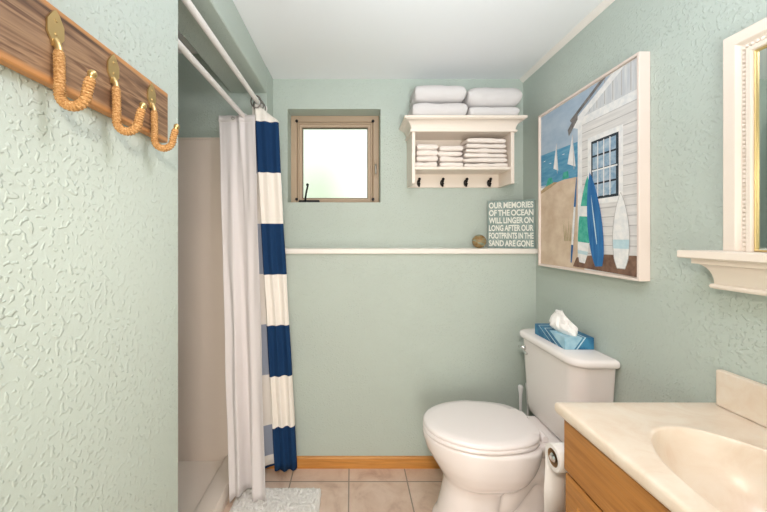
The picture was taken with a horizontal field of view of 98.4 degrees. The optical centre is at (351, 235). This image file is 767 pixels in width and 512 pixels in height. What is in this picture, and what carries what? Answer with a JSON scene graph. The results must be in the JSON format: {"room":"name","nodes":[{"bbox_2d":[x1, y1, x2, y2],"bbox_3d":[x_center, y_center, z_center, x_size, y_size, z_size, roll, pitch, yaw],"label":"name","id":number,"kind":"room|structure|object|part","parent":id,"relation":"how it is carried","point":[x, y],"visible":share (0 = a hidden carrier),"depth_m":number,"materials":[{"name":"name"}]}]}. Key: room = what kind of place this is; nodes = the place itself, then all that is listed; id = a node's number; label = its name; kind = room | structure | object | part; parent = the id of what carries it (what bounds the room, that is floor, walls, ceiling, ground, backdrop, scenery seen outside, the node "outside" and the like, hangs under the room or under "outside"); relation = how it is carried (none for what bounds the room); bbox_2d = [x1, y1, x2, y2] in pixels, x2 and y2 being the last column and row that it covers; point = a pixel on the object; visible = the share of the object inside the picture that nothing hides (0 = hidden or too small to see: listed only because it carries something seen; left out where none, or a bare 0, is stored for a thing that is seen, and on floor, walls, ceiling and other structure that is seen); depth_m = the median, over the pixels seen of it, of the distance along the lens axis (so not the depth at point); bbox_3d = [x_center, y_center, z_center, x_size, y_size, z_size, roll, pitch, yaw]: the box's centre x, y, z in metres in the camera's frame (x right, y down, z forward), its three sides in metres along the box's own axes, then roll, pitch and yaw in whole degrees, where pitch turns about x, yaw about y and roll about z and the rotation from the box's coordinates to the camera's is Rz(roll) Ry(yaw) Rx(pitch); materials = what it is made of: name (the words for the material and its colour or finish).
{"room":"bathroom","nodes":[
{"label":"bathroom","id":0,"kind":"room"},
{"bbox_2d":[0,0,177,511],"bbox_3d":[-0.983,0.170,-0.034,1.035,2.186,1.832,0,0,0],"label":"wall","id":1,"kind":"structure","parent":0,"point":[89,209],"depth_m":0.59,"materials":[{"name":"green paint"}]},
{"bbox_2d":[0,0,179,151],"bbox_3d":[-0.424,-0.266,0.569,0.082,0.159,0.468,0,0,0],"label":"hook rack","id":2,"kind":"object","parent":1,"relation":"attached to","point":[39,42],"visible":1,"depth_m":0.53,"materials":[{"name":"brown wood"}]},
{"bbox_2d":[178,39,245,117],"bbox_3d":[-0.551,-0.609,1.343,0.052,0.052,0.919,0,0,0],"label":"curtain rod","id":3,"kind":"object","parent":1,"relation":"attached to","point":[181,47],"visible":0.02,"depth_m":1.24,"materials":[{"name":"white metal"}]},
{"bbox_2d":[218,113,265,501],"bbox_3d":[-0.537,0.310,1.603,0.144,1.874,0.271,0,0,-37],"label":"liner","id":4,"kind":"object","parent":3,"relation":"hanging from","point":[238,175],"visible":0.98,"depth_m":1.61,"materials":[{"name":"white plastic"}]},
{"bbox_2d":[181,0,267,111],"bbox_3d":[-0.487,-0.692,1.343,0.052,0.052,0.919,0,0,0],"label":"curtain rod","id":5,"kind":"object","parent":1,"relation":"attached to","point":[190,6],"visible":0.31,"depth_m":1.19,"materials":[{"name":"white metal"}]},
{"bbox_2d":[250,95,296,471],"bbox_3d":[-0.402,0.247,1.718,0.235,1.924,0.102,0,0,0],"label":"shower curtain","id":6,"kind":"object","parent":5,"relation":"hanging from","point":[280,452],"visible":0.94,"depth_m":1.70,"materials":[{"name":"blue fabric"}]},
{"bbox_2d":[178,30,197,53],"bbox_3d":[-1.080,-1.020,1.400,0.840,0.046,1.200,0,0,0],"label":"ceiling","id":7,"kind":"structure","parent":0,"point":[181,37],"depth_m":1.72,"materials":[{"name":"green paint"}]},
{"bbox_2d":[178,0,266,92],"bbox_3d":[-0.562,-0.851,1.343,0.195,0.144,0.921,0,0,0],"label":"wall","id":8,"kind":"structure","parent":0,"point":[222,17],"depth_m":1.37,"materials":[{"name":"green paint"}]},
{"bbox_2d":[223,469,442,511],"bbox_3d":[-0.200,1.293,0.525,2.600,0.060,2.950,0,0,0],"label":"floor","id":9,"kind":"structure","parent":0,"point":[342,490],"depth_m":1.66,"materials":[{"name":"beige tile"}]},
{"bbox_2d":[178,454,228,511],"bbox_3d":[-1.005,1.224,1.339,0.830,0.079,0.909,0,0,0],"label":"shower pan","id":10,"kind":"object","parent":9,"relation":"on","point":[203,486],"visible":0.4,"depth_m":1.59,"materials":[{"name":"beige"}]},
{"bbox_2d":[229,487,321,511],"bbox_3d":[-0.355,1.248,1.331,0.414,0.030,0.626,0,0,0],"label":"bath mat","id":11,"kind":"object","parent":9,"relation":"on","point":[286,499],"visible":0.91,"depth_m":1.54,"materials":[{"name":"white fabric"}]},
{"bbox_2d":[518,385,522,410],"bbox_3d":[0.880,1.020,1.723,0.064,0.485,0.064,0,0,0],"label":"toilet brush","id":12,"kind":"object","parent":9,"relation":"on","point":[520,387],"visible":0.17,"depth_m":1.72,"materials":[{"name":"white plastic"}]},
{"bbox_2d":[423,328,619,511],"bbox_3d":[0.659,0.865,1.452,0.690,0.797,0.456,0,0,0],"label":"toilet","id":13,"kind":"object","parent":9,"relation":"on","point":[490,456],"visible":0.9,"depth_m":1.35,"materials":[{"name":"white ceramic"}]},
{"bbox_3d":[0.548,0.839,1.452,0.468,0.018,0.368,0,0,0],"label":"seat","id":14,"kind":"part","parent":13,"relation":"part of","materials":[{"name":"white plastic"}]},
{"bbox_3d":[0.549,0.817,1.452,0.466,0.020,0.368,0,0,0],"label":"lid","id":15,"kind":"part","parent":13,"relation":"part of","materials":[{"name":"white plastic"}]},
{"bbox_3d":[0.649,1.057,1.452,0.670,0.412,0.370,0,0,0],"label":"bowl","id":16,"kind":"part","parent":13,"relation":"part of","materials":[{"name":"white ceramic"}]},
{"bbox_3d":[0.828,0.543,1.585,0.031,0.032,0.078,0,0,0],"label":"flush lever","id":17,"kind":"part","parent":13,"relation":"part of","materials":[{"name":"silver metal"}]},
{"bbox_2d":[535,309,593,349],"bbox_3d":[0.932,0.395,1.463,0.120,0.142,0.222,0,0,0],"label":"tissue box","id":18,"kind":"object","parent":13,"relation":"on","point":[560,331],"visible":1,"depth_m":1.40,"materials":[{"name":"blue cardboard"}]},
{"bbox_3d":[0.919,0.674,1.452,0.159,0.352,0.426,0,0,0],"label":"tank","id":19,"kind":"part","parent":13,"relation":"part of","materials":[{"name":"white ceramic"}]},
{"bbox_3d":[0.915,0.482,1.452,0.177,0.032,0.456,0,0,0],"label":"tank lid","id":20,"kind":"part","parent":13,"relation":"part of","materials":[{"name":"white ceramic"}]},
{"bbox_2d":[525,383,528,415],"bbox_3d":[0.937,1.020,1.757,0.064,0.485,0.064,0,0,0],"label":"toilet brush","id":21,"kind":"object","parent":9,"relation":"on","point":[525,383],"visible":0.05,"depth_m":1.75,"materials":[{"name":"white plastic"}]},
{"bbox_2d":[564,420,670,511],"bbox_3d":[0.791,0.877,0.541,0.426,0.772,0.728,0,0,0],"label":"vanity cabinet","id":22,"kind":"object","parent":9,"relation":"on","point":[594,482],"visible":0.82,"depth_m":0.79,"materials":[{"name":"brown wood"}]},
{"bbox_2d":[549,452,557,462],"bbox_3d":[0.677,0.666,0.955,0.160,0.044,0.100,0,0,0],"label":"paper holder","id":23,"kind":"object","parent":22,"relation":"attached to","point":[552,456],"visible":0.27,"depth_m":0.98,"materials":[{"name":"silver metal"}]},
{"bbox_2d":[544,442,566,511],"bbox_3d":[0.654,0.747,0.996,0.102,0.239,0.083,0,0,0],"label":"toilet paper","id":24,"kind":"object","parent":23,"relation":"hanging from","point":[555,473],"visible":0.4,"depth_m":1.03,"materials":[{"name":"white paper"}]},
{"bbox_3d":[0.587,0.901,0.717,0.018,0.513,0.369,0,0,0],"label":"door","id":25,"kind":"part","parent":22,"relation":"part of","materials":[{"name":"brown wood"}]},
{"bbox_2d":[555,369,766,511],"bbox_3d":[0.783,0.490,0.540,0.443,0.260,0.750,0,0,0],"label":"countertop","id":26,"kind":"structure","parent":22,"relation":"on","point":[688,456],"depth_m":0.76,"materials":[{"name":"beige stone"}]},
{"bbox_2d":[178,54,535,455],"bbox_3d":[-0.247,0.110,2.002,2.506,2.306,0.397,0,0,0],"label":"wall","id":27,"kind":"structure","parent":0,"point":[378,341],"depth_m":1.80,"materials":[{"name":"green paint"}]},
{"bbox_2d":[178,137,227,460],"bbox_3d":[-0.958,0.345,1.796,0.925,1.760,0.012,0,0,0],"label":"shower surround","id":28,"kind":"object","parent":27,"relation":"attached to","point":[202,410],"visible":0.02,"depth_m":1.79,"materials":[{"name":"beige plastic"}]},
{"bbox_2d":[266,456,440,468],"bbox_3d":[0.271,1.232,1.797,1.471,0.062,0.012,0,0,0],"label":"baseboard","id":29,"kind":"structure","parent":27,"relation":"attached to","point":[303,462],"depth_m":1.79,"materials":[{"name":"brown wood"}]},
{"bbox_2d":[285,248,537,253],"bbox_3d":[0.271,0.083,1.863,1.470,0.028,0.156,0,0,0],"label":"ledge","id":30,"kind":"object","parent":27,"relation":"on","point":[287,250],"visible":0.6,"depth_m":1.78,"materials":[{"name":"white paint"}]},
{"bbox_2d":[472,235,486,247],"bbox_3d":[0.712,0.030,1.848,0.077,0.077,0.077,0,0,0],"label":"float","id":31,"kind":"object","parent":30,"relation":"on","point":[478,241],"visible":0.93,"depth_m":1.82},
{"bbox_2d":[488,199,534,248],"bbox_3d":[0.892,-0.066,1.856,0.239,0.270,0.026,0,0,21],"label":"word sign","id":32,"kind":"object","parent":30,"relation":"on","point":[511,223],"visible":1,"depth_m":1.85,"materials":[{"name":"white wood"}]},
{"bbox_2d":[273,79,522,247],"bbox_3d":[0.271,-0.413,2.071,1.471,1.020,0.259,0,0,0],"label":"wall","id":33,"kind":"structure","parent":0,"point":[403,217],"depth_m":1.94,"materials":[{"name":"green paint"}]},
{"bbox_2d":[291,116,378,201],"bbox_3d":[-0.105,-0.457,2.051,0.547,0.581,0.117,0,0,0],"label":"window","id":34,"kind":"structure","parent":33,"relation":"in","point":[334,158],"depth_m":2.08,"materials":[{"name":"beige plastic"}]},
{"bbox_3d":[-0.279,-0.263,2.017,0.022,0.113,0.052,0,0,-35],"label":"crank arm","id":35,"kind":"part","parent":34,"relation":"part of","materials":[{"name":"black metal"}]},
{"bbox_3d":[-0.105,-0.457,2.083,0.409,0.443,0.006,0,0,0],"label":"pane","id":36,"kind":"part","parent":34,"relation":"part of","materials":[{"name":"clear glass"}]},
{"bbox_2d":[399,115,527,187],"bbox_3d":[0.599,-0.459,1.835,0.644,0.352,0.209,0,0,0],"label":"upper cabinet","id":37,"kind":"object","parent":33,"relation":"attached to","point":[440,130],"visible":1,"depth_m":1.80,"materials":[{"name":"beige paint"}]},
{"bbox_3d":[0.332,-0.425,1.859,0.018,0.284,0.163,0,0,0],"label":"panel","id":38,"kind":"part","parent":37,"relation":"part of","materials":[{"name":"beige paint"}]},
{"bbox_2d":[415,162,436,166],"bbox_3d":[0.404,-0.391,1.854,0.122,0.033,0.125,0,0,0],"label":"folded washcloth","id":39,"kind":"object","parent":37,"relation":"in","point":[417,164],"visible":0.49,"depth_m":1.80,"materials":[{"name":"beige fabric"}]},
{"bbox_2d":[415,156,437,162],"bbox_3d":[0.411,-0.424,1.855,0.119,0.032,0.123,0,0,0],"label":"folded washcloth","id":40,"kind":"object","parent":39,"relation":"on","point":[424,159],"visible":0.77,"depth_m":1.80,"materials":[{"name":"beige fabric"}]},
{"bbox_2d":[415,150,437,157],"bbox_3d":[0.411,-0.456,1.856,0.118,0.034,0.120,0,0,0],"label":"folded washcloth","id":41,"kind":"object","parent":40,"relation":"on","point":[419,152],"visible":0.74,"depth_m":1.80,"materials":[{"name":"beige fabric"}]},
{"bbox_2d":[415,144,437,152],"bbox_3d":[0.412,-0.488,1.856,0.117,0.033,0.120,0,0,0],"label":"folded washcloth","id":42,"kind":"object","parent":41,"relation":"on","point":[419,146],"visible":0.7,"depth_m":1.80,"materials":[{"name":"beige fabric"}]},
{"bbox_2d":[408,103,467,114],"bbox_3d":[0.467,-0.676,1.830,0.291,0.080,0.186,0,0,0],"label":"folded towel","id":43,"kind":"object","parent":37,"relation":"on","point":[418,108],"visible":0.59,"depth_m":1.74,"materials":[{"name":"white fabric"}]},
{"bbox_2d":[410,85,466,108],"bbox_3d":[0.469,-0.765,1.828,0.276,0.092,0.188,0,0,0],"label":"folded towel","id":44,"kind":"object","parent":43,"relation":"on","point":[437,94],"visible":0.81,"depth_m":1.74,"materials":[{"name":"white fabric"}]},
{"bbox_2d":[437,162,462,166],"bbox_3d":[0.543,-0.390,1.853,0.128,0.030,0.126,0,0,0],"label":"folded washcloth","id":45,"kind":"object","parent":37,"relation":"in","point":[444,164],"visible":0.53,"depth_m":1.79,"materials":[{"name":"beige fabric"}]},
{"bbox_2d":[437,156,462,164],"bbox_3d":[0.543,-0.421,1.853,0.127,0.031,0.127,0,0,0],"label":"folded washcloth","id":46,"kind":"object","parent":45,"relation":"on","point":[441,159],"visible":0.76,"depth_m":1.80,"materials":[{"name":"beige fabric"}]},
{"bbox_2d":[437,151,461,158],"bbox_3d":[0.535,-0.450,1.855,0.133,0.029,0.124,0,0,0],"label":"folded washcloth","id":47,"kind":"object","parent":46,"relation":"on","point":[440,153],"visible":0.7,"depth_m":1.80,"materials":[{"name":"beige fabric"}]},
{"bbox_2d":[436,146,462,151],"bbox_3d":[0.542,-0.481,1.855,0.129,0.032,0.123,0,0,0],"label":"folded washcloth","id":48,"kind":"object","parent":47,"relation":"on","point":[441,148],"visible":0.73,"depth_m":1.80,"materials":[{"name":"beige fabric"}]},
{"bbox_3d":[0.599,-0.425,1.934,0.515,0.284,0.012,0,0,0],"label":"panel","id":49,"kind":"part","parent":37,"relation":"part of","materials":[{"name":"beige paint"}]},
{"bbox_2d":[415,167,510,173],"bbox_3d":[0.599,-0.366,1.853,0.515,0.015,0.147,0,0,0],"label":"shelf","id":50,"kind":"object","parent":37,"relation":"attached to","point":[418,170],"depth_m":1.81,"materials":[{"name":"beige paint"}]},
{"bbox_3d":[0.599,-0.597,1.835,0.644,0.076,0.209,0,0,0],"label":"crown","id":51,"kind":"part","parent":37,"relation":"part of","materials":[{"name":"beige paint"}]},
{"bbox_2d":[463,163,507,166],"bbox_3d":[0.733,-0.388,1.852,0.242,0.027,0.130,0,0,0],"label":"folded washcloth","id":52,"kind":"object","parent":37,"relation":"in","point":[479,164],"visible":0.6,"depth_m":1.79,"materials":[{"name":"beige fabric"}]},
{"bbox_2d":[461,158,507,164],"bbox_3d":[0.726,-0.414,1.852,0.241,0.025,0.129,0,0,0],"label":"folded washcloth","id":53,"kind":"object","parent":52,"relation":"on","point":[470,160],"visible":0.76,"depth_m":1.79,"materials":[{"name":"beige fabric"}]},
{"bbox_2d":[461,153,506,158],"bbox_3d":[0.729,-0.442,1.856,0.232,0.026,0.121,0,0,0],"label":"folded washcloth","id":54,"kind":"object","parent":53,"relation":"on","point":[466,155],"visible":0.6,"depth_m":1.80,"materials":[{"name":"beige fabric"}]},
{"bbox_2d":[460,148,506,156],"bbox_3d":[0.731,-0.467,1.854,0.225,0.026,0.124,0,0,0],"label":"folded washcloth","id":55,"kind":"object","parent":54,"relation":"on","point":[482,150],"visible":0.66,"depth_m":1.80,"materials":[{"name":"beige fabric"}]},
{"bbox_2d":[461,144,505,151],"bbox_3d":[0.733,-0.493,1.856,0.219,0.028,0.120,0,0,0],"label":"folded washcloth","id":56,"kind":"object","parent":55,"relation":"on","point":[467,146],"visible":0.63,"depth_m":1.80,"materials":[{"name":"beige fabric"}]},
{"bbox_2d":[460,138,505,146],"bbox_3d":[0.731,-0.521,1.853,0.214,0.030,0.127,0,0,0],"label":"folded washcloth","id":57,"kind":"object","parent":56,"relation":"on","point":[469,140],"visible":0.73,"depth_m":1.79,"materials":[{"name":"beige fabric"}]},
{"bbox_2d":[466,107,519,114],"bbox_3d":[0.754,-0.663,1.829,0.267,0.055,0.187,0,0,0],"label":"folded towel","id":58,"kind":"object","parent":37,"relation":"on","point":[472,110],"visible":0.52,"depth_m":1.74,"materials":[{"name":"white fabric"}]},
{"bbox_2d":[462,87,521,108],"bbox_3d":[0.758,-0.747,1.827,0.286,0.108,0.191,0,0,0],"label":"folded towel","id":59,"kind":"object","parent":58,"relation":"on","point":[485,96],"visible":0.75,"depth_m":1.74,"materials":[{"name":"white fabric"}]},
{"bbox_3d":[0.866,-0.425,1.859,0.018,0.284,0.163,0,0,0],"label":"panel","id":60,"kind":"part","parent":37,"relation":"part of","materials":[{"name":"beige paint"}]},
{"bbox_2d":[233,0,602,78],"bbox_3d":[0.220,-0.983,0.650,1.760,0.120,3.200,0,0,0],"label":"ceiling","id":61,"kind":"structure","parent":0,"point":[294,39],"depth_m":1.53,"materials":[{"name":"white paint"}]},
{"bbox_2d":[523,0,766,401],"bbox_3d":[1.053,0.170,0.650,0.094,2.186,3.200,0,0,0],"label":"wall","id":62,"kind":"structure","parent":0,"point":[669,334],"depth_m":1.05,"materials":[{"name":"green paint"}]},
{"bbox_2d":[520,0,614,81],"bbox_3d":[0.995,-0.912,0.495,0.022,0.022,2.891,0,0,0],"label":"trim","id":63,"kind":"structure","parent":62,"relation":"attached to","point":[604,4],"depth_m":1.51,"materials":[{"name":"white paint"}]},
{"bbox_2d":[538,51,649,280],"bbox_3d":[0.986,-0.234,1.413,0.039,0.775,0.603,0,0,0],"label":"picture","id":64,"kind":"object","parent":62,"relation":"attached to","point":[594,143],"visible":1,"depth_m":1.29,"materials":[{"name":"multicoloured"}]},
{"bbox_2d":[677,250,766,295],"bbox_3d":[0.955,0.089,0.535,0.100,0.100,0.771,0,0,0],"label":"ledge","id":65,"kind":"object","parent":62,"relation":"attached to","point":[735,271],"visible":1,"depth_m":0.81,"materials":[{"name":"beige paint"}]},
{"bbox_3d":[0.967,0.100,0.538,0.077,0.079,0.730,0,0,0],"label":"crown moulding","id":66,"kind":"part","parent":65,"relation":"part of","materials":[{"name":"beige paint"}]},
{"bbox_2d":[716,369,766,427],"bbox_3d":[0.995,0.409,0.530,0.021,0.098,0.730,0,0,0],"label":"backsplash","id":67,"kind":"structure","parent":62,"relation":"attached to","point":[742,396],"depth_m":0.83,"materials":[{"name":"beige stone"}]},
{"bbox_2d":[723,17,766,251],"bbox_3d":[0.991,-0.240,0.536,0.029,0.556,0.672,0,0,0],"label":"wall mirror","id":68,"kind":"object","parent":62,"relation":"attached to","point":[745,51],"visible":1,"depth_m":0.83,"materials":[{"name":"beige paint"}]},
{"bbox_3d":[0.986,-0.221,0.536,0.009,0.518,0.594,0,0,0],"label":"bead moulding","id":69,"kind":"part","parent":68,"relation":"part of","materials":[{"name":"beige paint"}]},
{"bbox_2d":[758,47,766,249],"bbox_3d":[0.996,-0.208,0.536,0.014,0.484,0.536,0,0,0],"label":"mirror glass","id":70,"kind":"object","parent":68,"relation":"attached to","point":[762,51],"depth_m":0.79,"materials":[{"name":"mirror"}]}
]}

